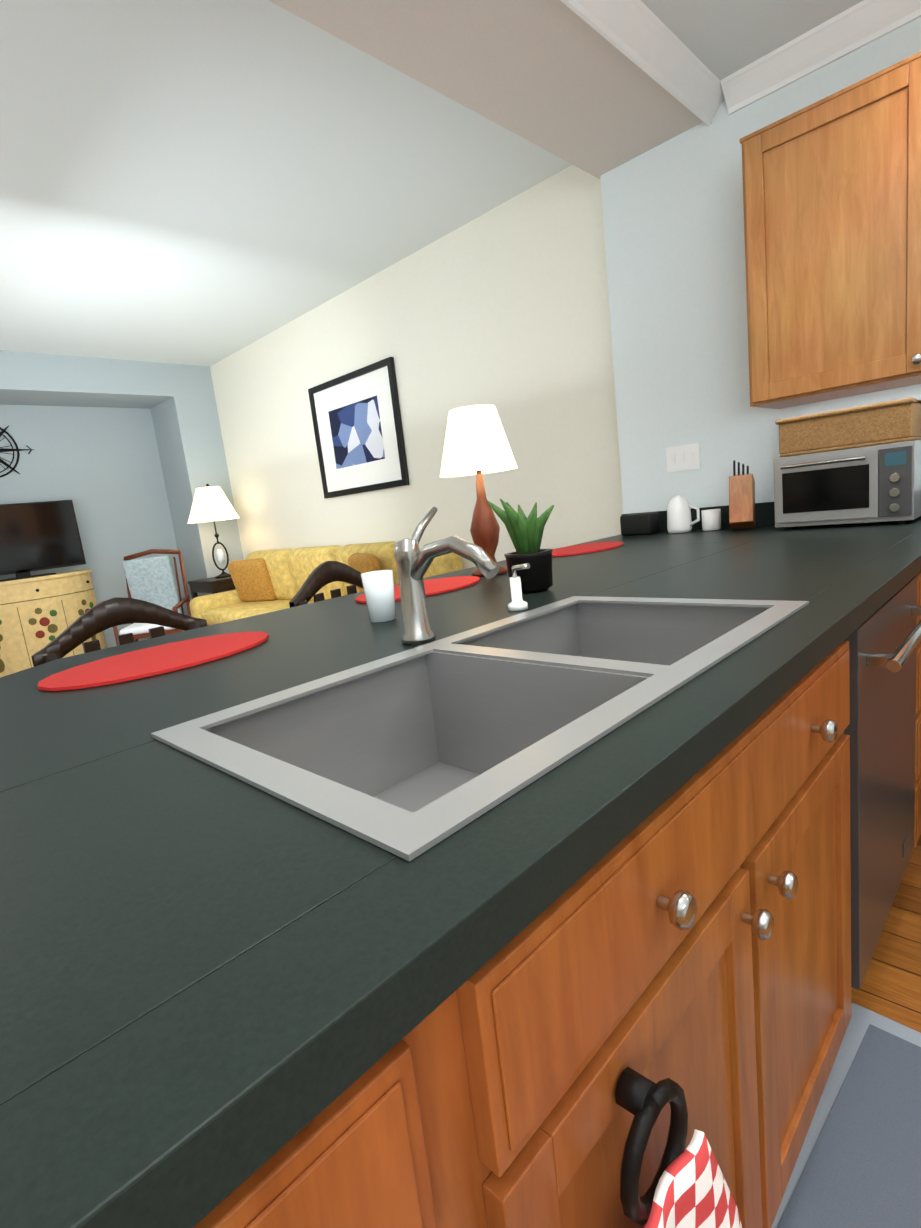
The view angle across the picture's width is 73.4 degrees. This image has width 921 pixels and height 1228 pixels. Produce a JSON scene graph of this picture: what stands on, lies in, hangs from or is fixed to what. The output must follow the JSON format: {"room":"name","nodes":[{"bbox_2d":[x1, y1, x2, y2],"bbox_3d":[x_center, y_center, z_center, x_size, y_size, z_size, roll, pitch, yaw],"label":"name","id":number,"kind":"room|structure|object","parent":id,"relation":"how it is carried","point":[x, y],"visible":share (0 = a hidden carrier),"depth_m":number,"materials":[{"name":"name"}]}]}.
{"room":"kitchen and living room","nodes":[
{"label":"kitchen and living room","id":0,"kind":"room"},
{"bbox_2d":[0,350,243,647],"bbox_3d":[-4.933,-0.407,4.256,0.760,2.800,7.090,3,14,44],"label":"wall","id":1,"kind":"structure","parent":0,"point":[127,457],"depth_m":6.00,"materials":[{"name":"blue paint"}]},
{"bbox_2d":[0,426,33,477],"bbox_3d":[-4.115,-1.418,5.353,0.032,0.720,0.720,3,14,44],"label":"art","id":2,"kind":"object","parent":1,"relation":"attached to","point":[2,449],"visible":1,"depth_m":5.47,"materials":[{"name":"metal"}]},
{"bbox_2d":[0,0,571,366],"bbox_3d":[-3.545,-1.734,2.389,5.230,0.120,7.240,3,14,44],"label":"ceiling","id":3,"kind":"structure","parent":0,"point":[209,183],"depth_m":2.90,"materials":[{"name":"paint"}]},
{"bbox_2d":[210,165,623,568],"bbox_3d":[-0.928,-1.022,5.099,5.250,2.800,0.150,3,14,44],"label":"wall","id":4,"kind":"structure","parent":0,"point":[503,308],"depth_m":3.89,"materials":[{"name":"beige paint"}]},
{"bbox_2d":[308,357,409,498],"bbox_3d":[-0.803,-1.379,4.740,1.052,0.879,0.030,3,14,44],"label":"picture","id":5,"kind":"object","parent":4,"relation":"attached to","point":[358,428],"visible":1,"depth_m":4.69},
{"bbox_2d":[268,0,702,179],"bbox_3d":[-1.524,-1.516,0.344,0.530,0.310,7.090,3,14,44],"label":"soffit","id":6,"kind":"structure","parent":0,"point":[560,79],"depth_m":2.11,"materials":[{"name":"paint"}]},
{"bbox_2d":[641,0,862,79],"bbox_3d":[0.161,-1.459,-1.308,4.190,0.240,7.090,3,14,44],"label":"ceiling","id":7,"kind":"structure","parent":0,"point":[721,39],"depth_m":2.13,"materials":[{"name":"paint"}]},
{"bbox_2d":[600,17,920,513],"bbox_3d":[2.529,-0.801,1.525,4.700,2.800,0.150,3,14,44],"label":"wall","id":8,"kind":"structure","parent":0,"point":[673,214],"depth_m":2.74,"materials":[{"name":"paint"}]},
{"bbox_2d":[560,0,731,125],"bbox_3d":[-1.289,-1.374,0.152,0.085,0.095,6.790,3,14,44],"label":"crown molding","id":9,"kind":"structure","parent":8,"relation":"attached to","point":[642,36],"depth_m":2.13,"materials":[{"name":"white wood"}]},
{"bbox_2d":[666,443,700,471],"bbox_3d":[1.044,-0.733,2.901,0.160,0.115,0.008,3,14,44],"label":"switch plate","id":10,"kind":"object","parent":8,"relation":"attached to","point":[682,457],"visible":1,"depth_m":2.90,"materials":[{"name":"white plastic"}]},
{"bbox_2d":[621,502,919,529],"bbox_3d":[2.230,-0.388,1.815,3.900,0.100,0.020,3,14,44],"label":"backsplash","id":11,"kind":"structure","parent":8,"relation":"attached to","point":[765,511],"depth_m":2.80,"materials":[{"name":"black stone"}]},
{"bbox_2d":[724,0,920,113],"bbox_3d":[2.469,-1.975,1.076,3.950,0.095,0.085,3,14,44],"label":"crown molding","id":12,"kind":"structure","parent":8,"relation":"attached to","point":[867,21],"depth_m":2.22,"materials":[{"name":"white wood"}]},
{"bbox_2d":[739,52,920,408],"bbox_3d":[1.382,-1.261,2.167,0.628,0.922,0.347,3,14,44],"label":"upper cabinet","id":13,"kind":"object","parent":8,"relation":"attached to","point":[832,205],"visible":1,"depth_m":2.04,"materials":[{"name":"brown wood"}]},
{"bbox_2d":[851,834,920,1032],"bbox_3d":[-1.519,1.201,1.316,10.050,0.120,7.350,3,14,44],"label":"floor","id":14,"kind":"structure","parent":0,"point":[890,988],"depth_m":1.45,"materials":[{"name":"brown wood"}]},
{"bbox_2d":[0,569,106,677],"bbox_3d":[-3.724,0.163,5.489,0.475,0.984,1.070,3,14,44],"label":"tv console","id":15,"kind":"object","parent":14,"relation":"on","point":[39,613],"visible":0.56,"depth_m":5.29,"materials":[{"name":"wood"}]},
{"bbox_2d":[0,500,85,581],"bbox_3d":[-3.814,-0.621,5.292,0.200,0.635,0.980,3,14,44],"label":"tv","id":16,"kind":"object","parent":15,"relation":"on","point":[37,536],"visible":1,"depth_m":5.39,"materials":[{"name":"black plastic"}]},
{"bbox_2d":[31,597,206,666],"bbox_3d":[-0.777,0.460,1.723,0.512,1.020,0.470,3,14,44],"label":"stool","id":17,"kind":"object","parent":14,"relation":"on","point":[101,617],"visible":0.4,"depth_m":1.79,"materials":[{"name":"brown wood"}]},
{"bbox_2d":[113,549,190,645],"bbox_3d":[-2.710,-0.009,5.441,0.534,1.100,0.781,-8,10,-10],"label":"armchair","id":18,"kind":"object","parent":14,"relation":"on","point":[151,580],"visible":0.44,"depth_m":5.50,"materials":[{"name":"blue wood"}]},
{"bbox_2d":[188,576,235,598],"bbox_3d":[-2.230,0.010,6.035,0.520,0.754,0.520,3,14,44],"label":"side table","id":19,"kind":"object","parent":14,"relation":"on","point":[213,585],"visible":0.31,"depth_m":5.75,"materials":[{"name":"brown wood"}]},
{"bbox_2d":[188,484,239,577],"bbox_3d":[-2.331,-0.791,5.887,0.470,0.885,0.470,3,14,44],"label":"light","id":20,"kind":"object","parent":19,"relation":"on","point":[211,504],"visible":0.98,"depth_m":5.72,"materials":[{"name":"fabric"}]},
{"bbox_2d":[189,541,462,625],"bbox_3d":[-1.138,-0.017,4.788,2.500,0.986,0.920,3,14,44],"label":"sofa","id":21,"kind":"object","parent":14,"relation":"on","point":[265,581],"visible":0.31,"depth_m":4.94,"materials":[{"name":"yellow fabric"}]},
{"bbox_2d":[289,561,363,607],"bbox_3d":[-0.236,0.297,2.297,0.512,1.020,0.470,0,12,33],"label":"stool","id":22,"kind":"object","parent":14,"relation":"on","point":[321,575],"visible":0.23,"depth_m":2.31,"materials":[{"name":"brown wood"}]},
{"bbox_2d":[212,978,511,1227],"bbox_3d":[-0.400,0.702,0.471,0.665,0.890,0.595,3,14,44],"label":"base cabinet","id":23,"kind":"object","parent":14,"relation":"on","point":[421,1145],"depth_m":0.36,"materials":[{"name":"brown wood"}]},
{"bbox_2d":[484,641,851,1227],"bbox_3d":[0.134,0.545,1.011,0.665,0.890,0.995,3,14,44],"label":"base cabinet","id":24,"kind":"object","parent":14,"relation":"on","point":[711,956],"depth_m":0.67,"materials":[{"name":"brown wood"}]},
{"bbox_2d":[0,542,739,785],"bbox_3d":[-0.248,0.032,1.481,0.850,0.040,2.795,3,14,44],"label":"countertop","id":25,"kind":"structure","parent":24,"relation":"on","point":[41,731],"depth_m":1.13,"materials":[{"name":"black stone"}]},
{"bbox_2d":[38,632,268,690],"bbox_3d":[-0.603,0.088,1.256,0.300,0.006,0.440,3,14,44],"label":"placemat","id":26,"kind":"object","parent":25,"relation":"on","point":[149,661],"visible":0.96,"depth_m":1.21,"materials":[{"name":"red fabric"}]},
{"bbox_2d":[361,570,395,621],"bbox_3d":[-0.183,-0.041,1.407,0.072,0.110,0.070,3,14,44],"label":"glass","id":27,"kind":"object","parent":25,"relation":"on","point":[378,586],"visible":1,"depth_m":1.38,"materials":[{"name":"white glass"}]},
{"bbox_2d":[355,576,479,602],"bbox_3d":[-0.123,-0.078,1.883,0.300,0.006,0.440,3,14,44],"label":"placemat","id":28,"kind":"object","parent":25,"relation":"on","point":[437,586],"visible":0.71,"depth_m":1.86,"materials":[{"name":"red fabric"}]},
{"bbox_2d":[394,507,499,644],"bbox_3d":[-0.003,-0.071,1.084,0.241,0.240,0.134,3,14,44],"label":"faucet","id":29,"kind":"object","parent":25,"relation":"on","point":[413,562],"visible":1,"depth_m":1.10,"materials":[{"name":"silver metal"}]},
{"bbox_2d":[440,405,517,576],"bbox_3d":[0.068,-0.397,2.032,0.256,0.535,0.256,3,14,44],"label":"light","id":30,"kind":"object","parent":25,"relation":"on","point":[476,444],"visible":0.85,"depth_m":1.93,"materials":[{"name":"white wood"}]},
{"bbox_2d":[508,563,529,610],"bbox_3d":[0.127,-0.060,1.338,0.063,0.101,0.044,3,14,44],"label":"soap dispenser","id":31,"kind":"object","parent":25,"relation":"on","point":[517,603],"visible":1,"depth_m":1.33,"materials":[{"name":"white plastic"}]},
{"bbox_2d":[486,499,553,592],"bbox_3d":[0.159,-0.178,1.577,0.165,0.241,0.182,3,14,44],"label":"potted plant","id":32,"kind":"object","parent":25,"relation":"on","point":[525,533],"visible":1,"depth_m":1.54,"materials":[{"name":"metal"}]},
{"bbox_2d":[552,541,622,556],"bbox_3d":[0.503,-0.272,2.572,0.300,0.006,0.440,3,14,44],"label":"placemat","id":33,"kind":"object","parent":25,"relation":"on","point":[581,549],"visible":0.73,"depth_m":2.53,"materials":[{"name":"red fabric"}]},
{"bbox_2d":[0,534,920,1227],"bbox_3d":[0.250,0.059,0.996,0.541,0.040,2.795,3,14,44],"label":"countertop","id":34,"kind":"structure","parent":24,"relation":"on","point":[201,969],"depth_m":0.39,"materials":[{"name":"black stone"}]},
{"bbox_2d":[151,596,808,861],"bbox_3d":[0.123,0.165,0.933,0.483,0.210,0.928,3,14,44],"label":"sink","id":35,"kind":"object","parent":34,"relation":"in","point":[409,755],"visible":0.54,"depth_m":0.93,"materials":[{"name":"silver metal"}]},
{"bbox_2d":[615,1067,741,1227],"bbox_3d":[0.196,0.616,0.562,0.055,0.460,0.253,3,14,44],"label":"hanging towel","id":36,"kind":"object","parent":24,"relation":"hanging from","point":[688,1187],"visible":1,"depth_m":0.53,"materials":[{"name":"fabric"}]},
{"bbox_2d":[566,516,920,546],"bbox_3d":[1.322,-0.295,2.298,1.933,0.040,0.637,3,14,44],"label":"countertop","id":37,"kind":"structure","parent":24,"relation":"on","point":[726,533],"depth_m":2.35,"materials":[{"name":"black stone"}]},
{"bbox_2d":[729,460,754,528],"bbox_3d":[1.182,-0.501,2.594,0.090,0.289,0.174,-1,11,30],"label":"knife block","id":38,"kind":"object","parent":37,"relation":"on","point":[742,501],"visible":1,"depth_m":2.55,"materials":[{"name":"orange wood"}]},
{"bbox_2d":[773,440,920,529],"bbox_3d":[1.445,-0.473,2.308,0.440,0.275,0.327,3,14,44],"label":"toaster oven","id":39,"kind":"object","parent":37,"relation":"on","point":[879,483],"visible":1,"depth_m":2.19,"materials":[{"name":"silver metal"}]},
{"bbox_2d":[775,397,920,456],"bbox_3d":[1.435,-0.681,2.283,0.429,0.139,0.273,3,14,44],"label":"basket","id":40,"kind":"object","parent":39,"relation":"on","point":[889,422],"visible":1,"depth_m":2.17,"materials":[{"name":"wicker"}]},
{"bbox_2d":[771,1003,920,1227],"bbox_3d":[0.631,0.964,0.828,0.524,0.016,1.073,3,14,44],"label":"rug","id":41,"kind":"object","parent":14,"relation":"on","point":[858,1164],"visible":0.73,"depth_m":1.06,"materials":[{"name":"grey fabric"}]},
{"bbox_2d":[844,576,920,990],"bbox_3d":[0.774,0.383,1.553,0.629,0.870,0.602,3,14,44],"label":"dishwasher","id":42,"kind":"object","parent":14,"relation":"on","point":[884,640],"visible":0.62,"depth_m":1.26,"materials":[{"name":"silver metal"}]},
{"bbox_2d":[914,574,920,848],"bbox_3d":[0.690,0.381,1.573,0.665,0.890,0.736,3,14,44],"label":"base cabinet","id":43,"kind":"object","parent":14,"relation":"on","point":[917,810],"depth_m":1.62,"materials":[{"name":"brown wood"}]}
]}

